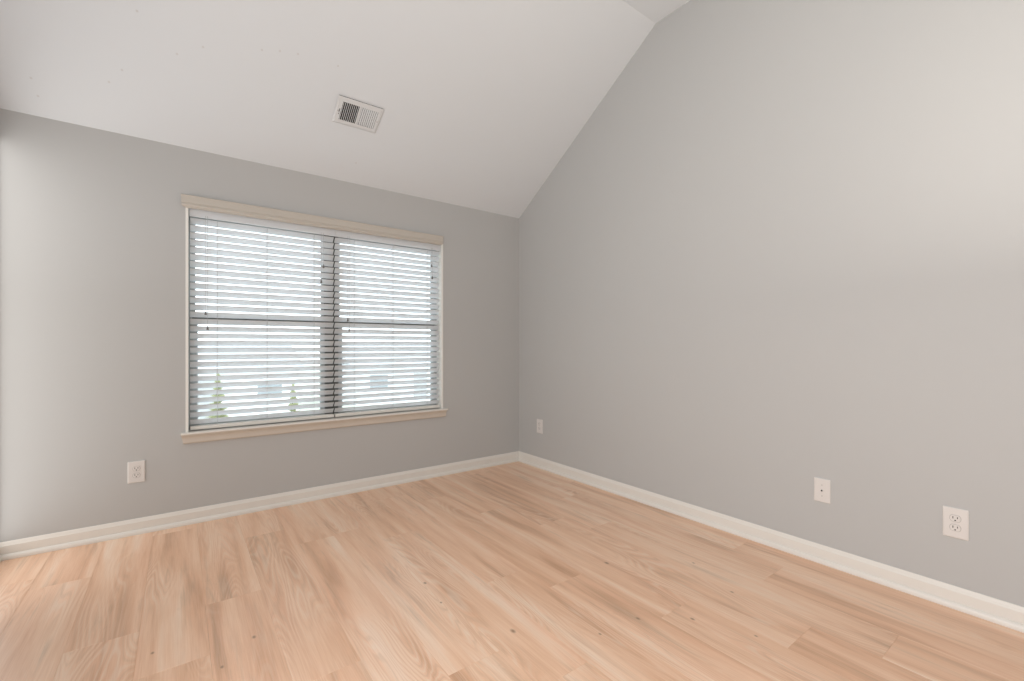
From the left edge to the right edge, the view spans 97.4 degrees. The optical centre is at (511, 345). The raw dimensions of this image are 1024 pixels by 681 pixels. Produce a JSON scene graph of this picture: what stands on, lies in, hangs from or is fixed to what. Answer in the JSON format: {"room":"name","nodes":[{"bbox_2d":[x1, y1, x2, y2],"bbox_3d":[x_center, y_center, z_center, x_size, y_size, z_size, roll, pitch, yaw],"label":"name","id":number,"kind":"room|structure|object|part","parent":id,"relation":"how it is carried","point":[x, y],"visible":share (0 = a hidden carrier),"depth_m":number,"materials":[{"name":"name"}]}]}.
{"room":"empty room","nodes":[
{"label":"empty room","id":0,"kind":"room"},
{"bbox_2d":[0,108,518,541],"bbox_3d":[-1.449,-0.024,3.667,3.914,2.648,0.160,0,0,-37],"label":"wall","id":1,"kind":"structure","parent":0,"point":[93,220],"depth_m":2.89,"materials":[{"name":"paint"}]},
{"bbox_2d":[128,460,144,483],"bbox_3d":[-2.390,0.804,2.863,0.086,0.136,0.009,0,0,-37],"label":"wall outlet","id":2,"kind":"object","parent":1,"relation":"attached to","point":[136,469],"visible":1,"depth_m":2.86,"materials":[{"name":"plastic"}]},
{"bbox_2d":[132,473,139,477],"bbox_3d":[-2.389,0.826,2.860,0.040,0.031,0.003,0,0,-37],"label":"receptacle","id":3,"kind":"object","parent":2,"relation":"attached to","point":[134,475],"depth_m":2.86,"materials":[{"name":"plastic"}]},
{"bbox_2d":[132,466,139,470],"bbox_3d":[-2.389,0.782,2.861,0.040,0.031,0.001,0,0,-37],"label":"receptacle","id":4,"kind":"object","parent":2,"relation":"attached to","point":[134,468],"depth_m":2.86,"materials":[{"name":"plastic"}]},
{"bbox_2d":[0,451,518,560],"bbox_3d":[-1.393,1.151,3.592,3.674,0.098,0.026,0,0,-37],"label":"baseboard","id":5,"kind":"structure","parent":1,"relation":"attached to","point":[13,549],"depth_m":3.12,"materials":[{"name":"paint"}]},
{"bbox_2d":[181,194,447,443],"bbox_3d":[-1.449,-0.174,3.643,1.991,1.667,0.198,0,0,-37],"label":"window","id":6,"kind":"structure","parent":1,"relation":"in","point":[188,201],"depth_m":3.50,"materials":[{"name":"paint"}]},
{"bbox_3d":[-1.891,-0.535,3.412,0.877,0.744,0.024,0,0,-37],"label":"sash","id":7,"kind":"part","parent":6,"relation":"part of","materials":[{"name":"glass"}]},
{"bbox_3d":[-1.875,0.177,3.389,0.877,0.765,0.024,0,0,-37],"label":"sash","id":8,"kind":"part","parent":6,"relation":"part of","materials":[{"name":"glass"}]},
{"bbox_2d":[189,208,334,429],"bbox_3d":[-1.813,-0.179,3.341,0.948,1.509,0.075,0,0,-37],"label":"window blind","id":9,"kind":"object","parent":6,"relation":"attached to","point":[207,215],"visible":1,"depth_m":3.31,"materials":[{"name":"white plastic"}]},
{"bbox_3d":[-2.103,-0.563,3.088,0.002,0.654,0.002,0,0,-37],"label":"lift cord","id":10,"kind":"part","parent":9,"relation":"part of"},
{"bbox_3d":[-2.094,-0.511,3.095,0.002,0.757,0.002,0,0,-37],"label":"lift cord","id":11,"kind":"part","parent":9,"relation":"part of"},
{"bbox_3d":[-2.072,-0.163,3.161,0.002,1.445,0.044,0,0,-37],"label":"ladder cord","id":12,"kind":"part","parent":9,"relation":"part of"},
{"bbox_3d":[-1.819,0.563,3.349,0.940,0.024,0.050,0,0,-37],"label":"rail","id":13,"kind":"part","parent":9,"relation":"part of","materials":[{"name":"paint"}]},
{"bbox_3d":[-1.823,-0.163,3.346,0.002,1.445,0.044,0,0,-37],"label":"ladder cord","id":14,"kind":"part","parent":9,"relation":"part of","materials":[{"name":"white fabric"}]},
{"bbox_3d":[-1.561,-0.163,3.540,0.002,1.445,0.044,0,0,-37],"label":"ladder cord","id":15,"kind":"part","parent":9,"relation":"part of","materials":[{"name":"white fabric"}]},
{"bbox_3d":[-1.486,-0.764,3.546,0.002,0.253,0.002,0,0,-37],"label":"tilt cord","id":16,"kind":"part","parent":9,"relation":"part of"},
{"bbox_3d":[-1.420,-0.967,3.571,1.951,0.083,0.029,0,0,-37],"label":"head casing","id":17,"kind":"part","parent":6,"relation":"part of","materials":[{"name":"paint"}]},
{"bbox_3d":[-1.433,0.590,3.624,1.990,0.014,0.148,0,0,-37],"label":"sill","id":18,"kind":"part","parent":6,"relation":"part of","materials":[{"name":"paint"}]},
{"bbox_3d":[-1.104,-0.535,3.997,0.877,0.744,0.024,0,0,-37],"label":"sash","id":19,"kind":"part","parent":6,"relation":"part of","materials":[{"name":"glass"}]},
{"bbox_3d":[-1.087,0.177,3.974,0.877,0.765,0.024,0,0,-37],"label":"sash","id":20,"kind":"part","parent":6,"relation":"part of","materials":[{"name":"glass"}]},
{"bbox_2d":[334,230,440,416],"bbox_3d":[-1.053,-0.179,3.906,0.942,1.509,0.075,0,0,-37],"label":"window blind","id":21,"kind":"object","parent":6,"relation":"attached to","point":[344,234],"visible":1,"depth_m":3.89,"materials":[{"name":"white plastic"}]},
{"bbox_3d":[-1.058,0.563,3.913,0.934,0.024,0.050,0,0,-37],"label":"rail","id":22,"kind":"part","parent":21,"relation":"part of","materials":[{"name":"paint"}]},
{"bbox_3d":[-1.044,-0.163,3.924,0.002,1.445,0.044,0,0,-37],"label":"ladder cord","id":23,"kind":"part","parent":21,"relation":"part of","materials":[{"name":"white fabric"}]},
{"bbox_2d":[0,0,689,217],"bbox_3d":[0.336,-1.908,1.263,3.914,1.186,5.868,0,0,-37],"label":"ceiling","id":24,"kind":"structure","parent":0,"point":[481,101],"depth_m":2.98,"materials":[{"name":"paint"}]},
{"bbox_2d":[332,95,383,132],"bbox_3d":[-1.098,-1.644,3.207,0.314,0.113,0.179,0,0,-37],"label":"ceiling vent","id":25,"kind":"object","parent":24,"relation":"in","point":[350,112],"visible":1,"depth_m":3.20,"materials":[{"name":"metal"}]},
{"bbox_2d":[0,461,1023,680],"bbox_3d":[0.306,1.250,1.303,3.876,0.100,5.929,0,0,-37],"label":"floor","id":26,"kind":"structure","parent":0,"point":[514,571],"depth_m":2.11,"materials":[{"name":"brown wood"}]},
{"bbox_2d":[519,0,1023,606],"bbox_3d":[1.829,-0.550,2.434,0.120,3.701,5.728,0,0,-37],"label":"wall","id":27,"kind":"structure","parent":0,"point":[782,249],"depth_m":2.54,"materials":[{"name":"paint"}]},
{"bbox_2d":[537,419,542,433],"bbox_3d":[0.271,0.793,4.424,0.009,0.136,0.086,0,0,-37],"label":"wall outlet","id":28,"kind":"object","parent":27,"relation":"attached to","point":[539,421],"visible":1,"depth_m":4.42,"materials":[{"name":"plastic"}]},
{"bbox_2d":[519,451,1023,632],"bbox_3d":[1.770,1.151,2.390,0.026,0.098,5.728,0,0,-37],"label":"baseboard","id":29,"kind":"structure","parent":27,"relation":"attached to","point":[1003,613],"depth_m":2.47,"materials":[{"name":"paint"}]},
{"bbox_2d":[814,477,830,503],"bbox_3d":[1.711,0.800,2.483,0.011,0.129,0.079,0,0,-37],"label":"cable plate","id":30,"kind":"object","parent":27,"relation":"attached to","point":[822,487],"visible":1,"depth_m":2.48,"materials":[{"name":"plastic"}]},
{"bbox_2d":[943,506,968,540],"bbox_3d":[2.028,0.812,2.057,0.009,0.136,0.086,0,0,-37],"label":"wall outlet","id":31,"kind":"object","parent":27,"relation":"attached to","point":[955,520],"visible":1,"depth_m":2.05,"materials":[{"name":"plastic"}]},
{"bbox_2d":[949,524,960,531],"bbox_3d":[2.027,0.834,2.056,0.001,0.031,0.040,0,0,-37],"label":"receptacle","id":32,"kind":"object","parent":31,"relation":"attached to","point":[952,527],"depth_m":2.06,"materials":[{"name":"plastic"}]},
{"bbox_2d":[949,514,960,522],"bbox_3d":[2.027,0.790,2.056,0.001,0.031,0.040,0,0,-37],"label":"receptacle","id":33,"kind":"object","parent":31,"relation":"attached to","point":[953,518],"depth_m":2.06,"materials":[{"name":"plastic"}]},
{"label":"outside","id":34,"kind":"structure","parent":0,"visible":0},
{"bbox_2d":[299,364,429,410],"bbox_3d":[-26.956,4.300,69.864,180.000,0.300,135.672,0,0,-37],"label":"lawn","id":35,"kind":"structure","parent":34,"point":[316,402],"depth_m":40.62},
{"bbox_2d":[198,346,303,418],"bbox_3d":[-19.303,2.075,28.015,10.200,4.150,8.700,0,0,-37],"label":"house","id":36,"kind":"structure","parent":35,"relation":"on","point":[239,387],"depth_m":26.41,"materials":[{"name":"white"}]},
{"bbox_3d":[-16.907,2.975,24.787,1.000,2.050,0.080,0,0,-37],"label":"door","id":37,"kind":"part","parent":36,"relation":"part of","materials":[{"name":"white"}]},
{"bbox_3d":[-14.367,2.600,26.679,1.300,1.100,0.030,0,0,-37],"label":"pane","id":38,"kind":"part","parent":36,"relation":"part of","materials":[{"name":"glass"}]},
{"bbox_2d":[342,346,429,405],"bbox_3d":[-9.220,2.075,36.746,10.200,4.150,8.700,0,0,-37],"label":"house","id":39,"kind":"structure","parent":35,"relation":"on","point":[342,346],"depth_m":32.56,"materials":[{"name":"white"}]},
{"bbox_3d":[-9.369,2.600,31.634,1.300,1.100,0.030,0,0,-37],"label":"pane","id":40,"kind":"part","parent":39,"relation":"part of","materials":[{"name":"glass"}]},
{"bbox_3d":[-6.824,2.975,33.518,1.000,2.050,0.080,0,0,-37],"label":"door","id":41,"kind":"part","parent":39,"relation":"part of","materials":[{"name":"white"}]},
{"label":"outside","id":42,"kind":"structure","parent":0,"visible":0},
{"bbox_3d":[5.627,4.135,25.973,180.000,0.030,13.000,0,0,-37],"label":"street","id":43,"kind":"object","parent":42,"visible":0},
{"bbox_2d":[207,374,228,417],"bbox_3d":[-10.977,2.543,16.789,0.969,3.214,1.021,0,0,-18],"label":"conifer tree","id":44,"kind":"object","parent":43,"relation":"on","point":[219,381],"visible":0.21,"depth_m":16.70,"materials":[{"name":"green plant"}]},
{"bbox_2d":[288,384,299,411],"bbox_3d":[-9.366,2.846,19.217,0.787,2.607,0.690,0,0,-4],"label":"conifer tree","id":45,"kind":"object","parent":43,"relation":"on","point":[293,410],"visible":0.23,"depth_m":19.16,"materials":[{"name":"green plant"}]}
]}

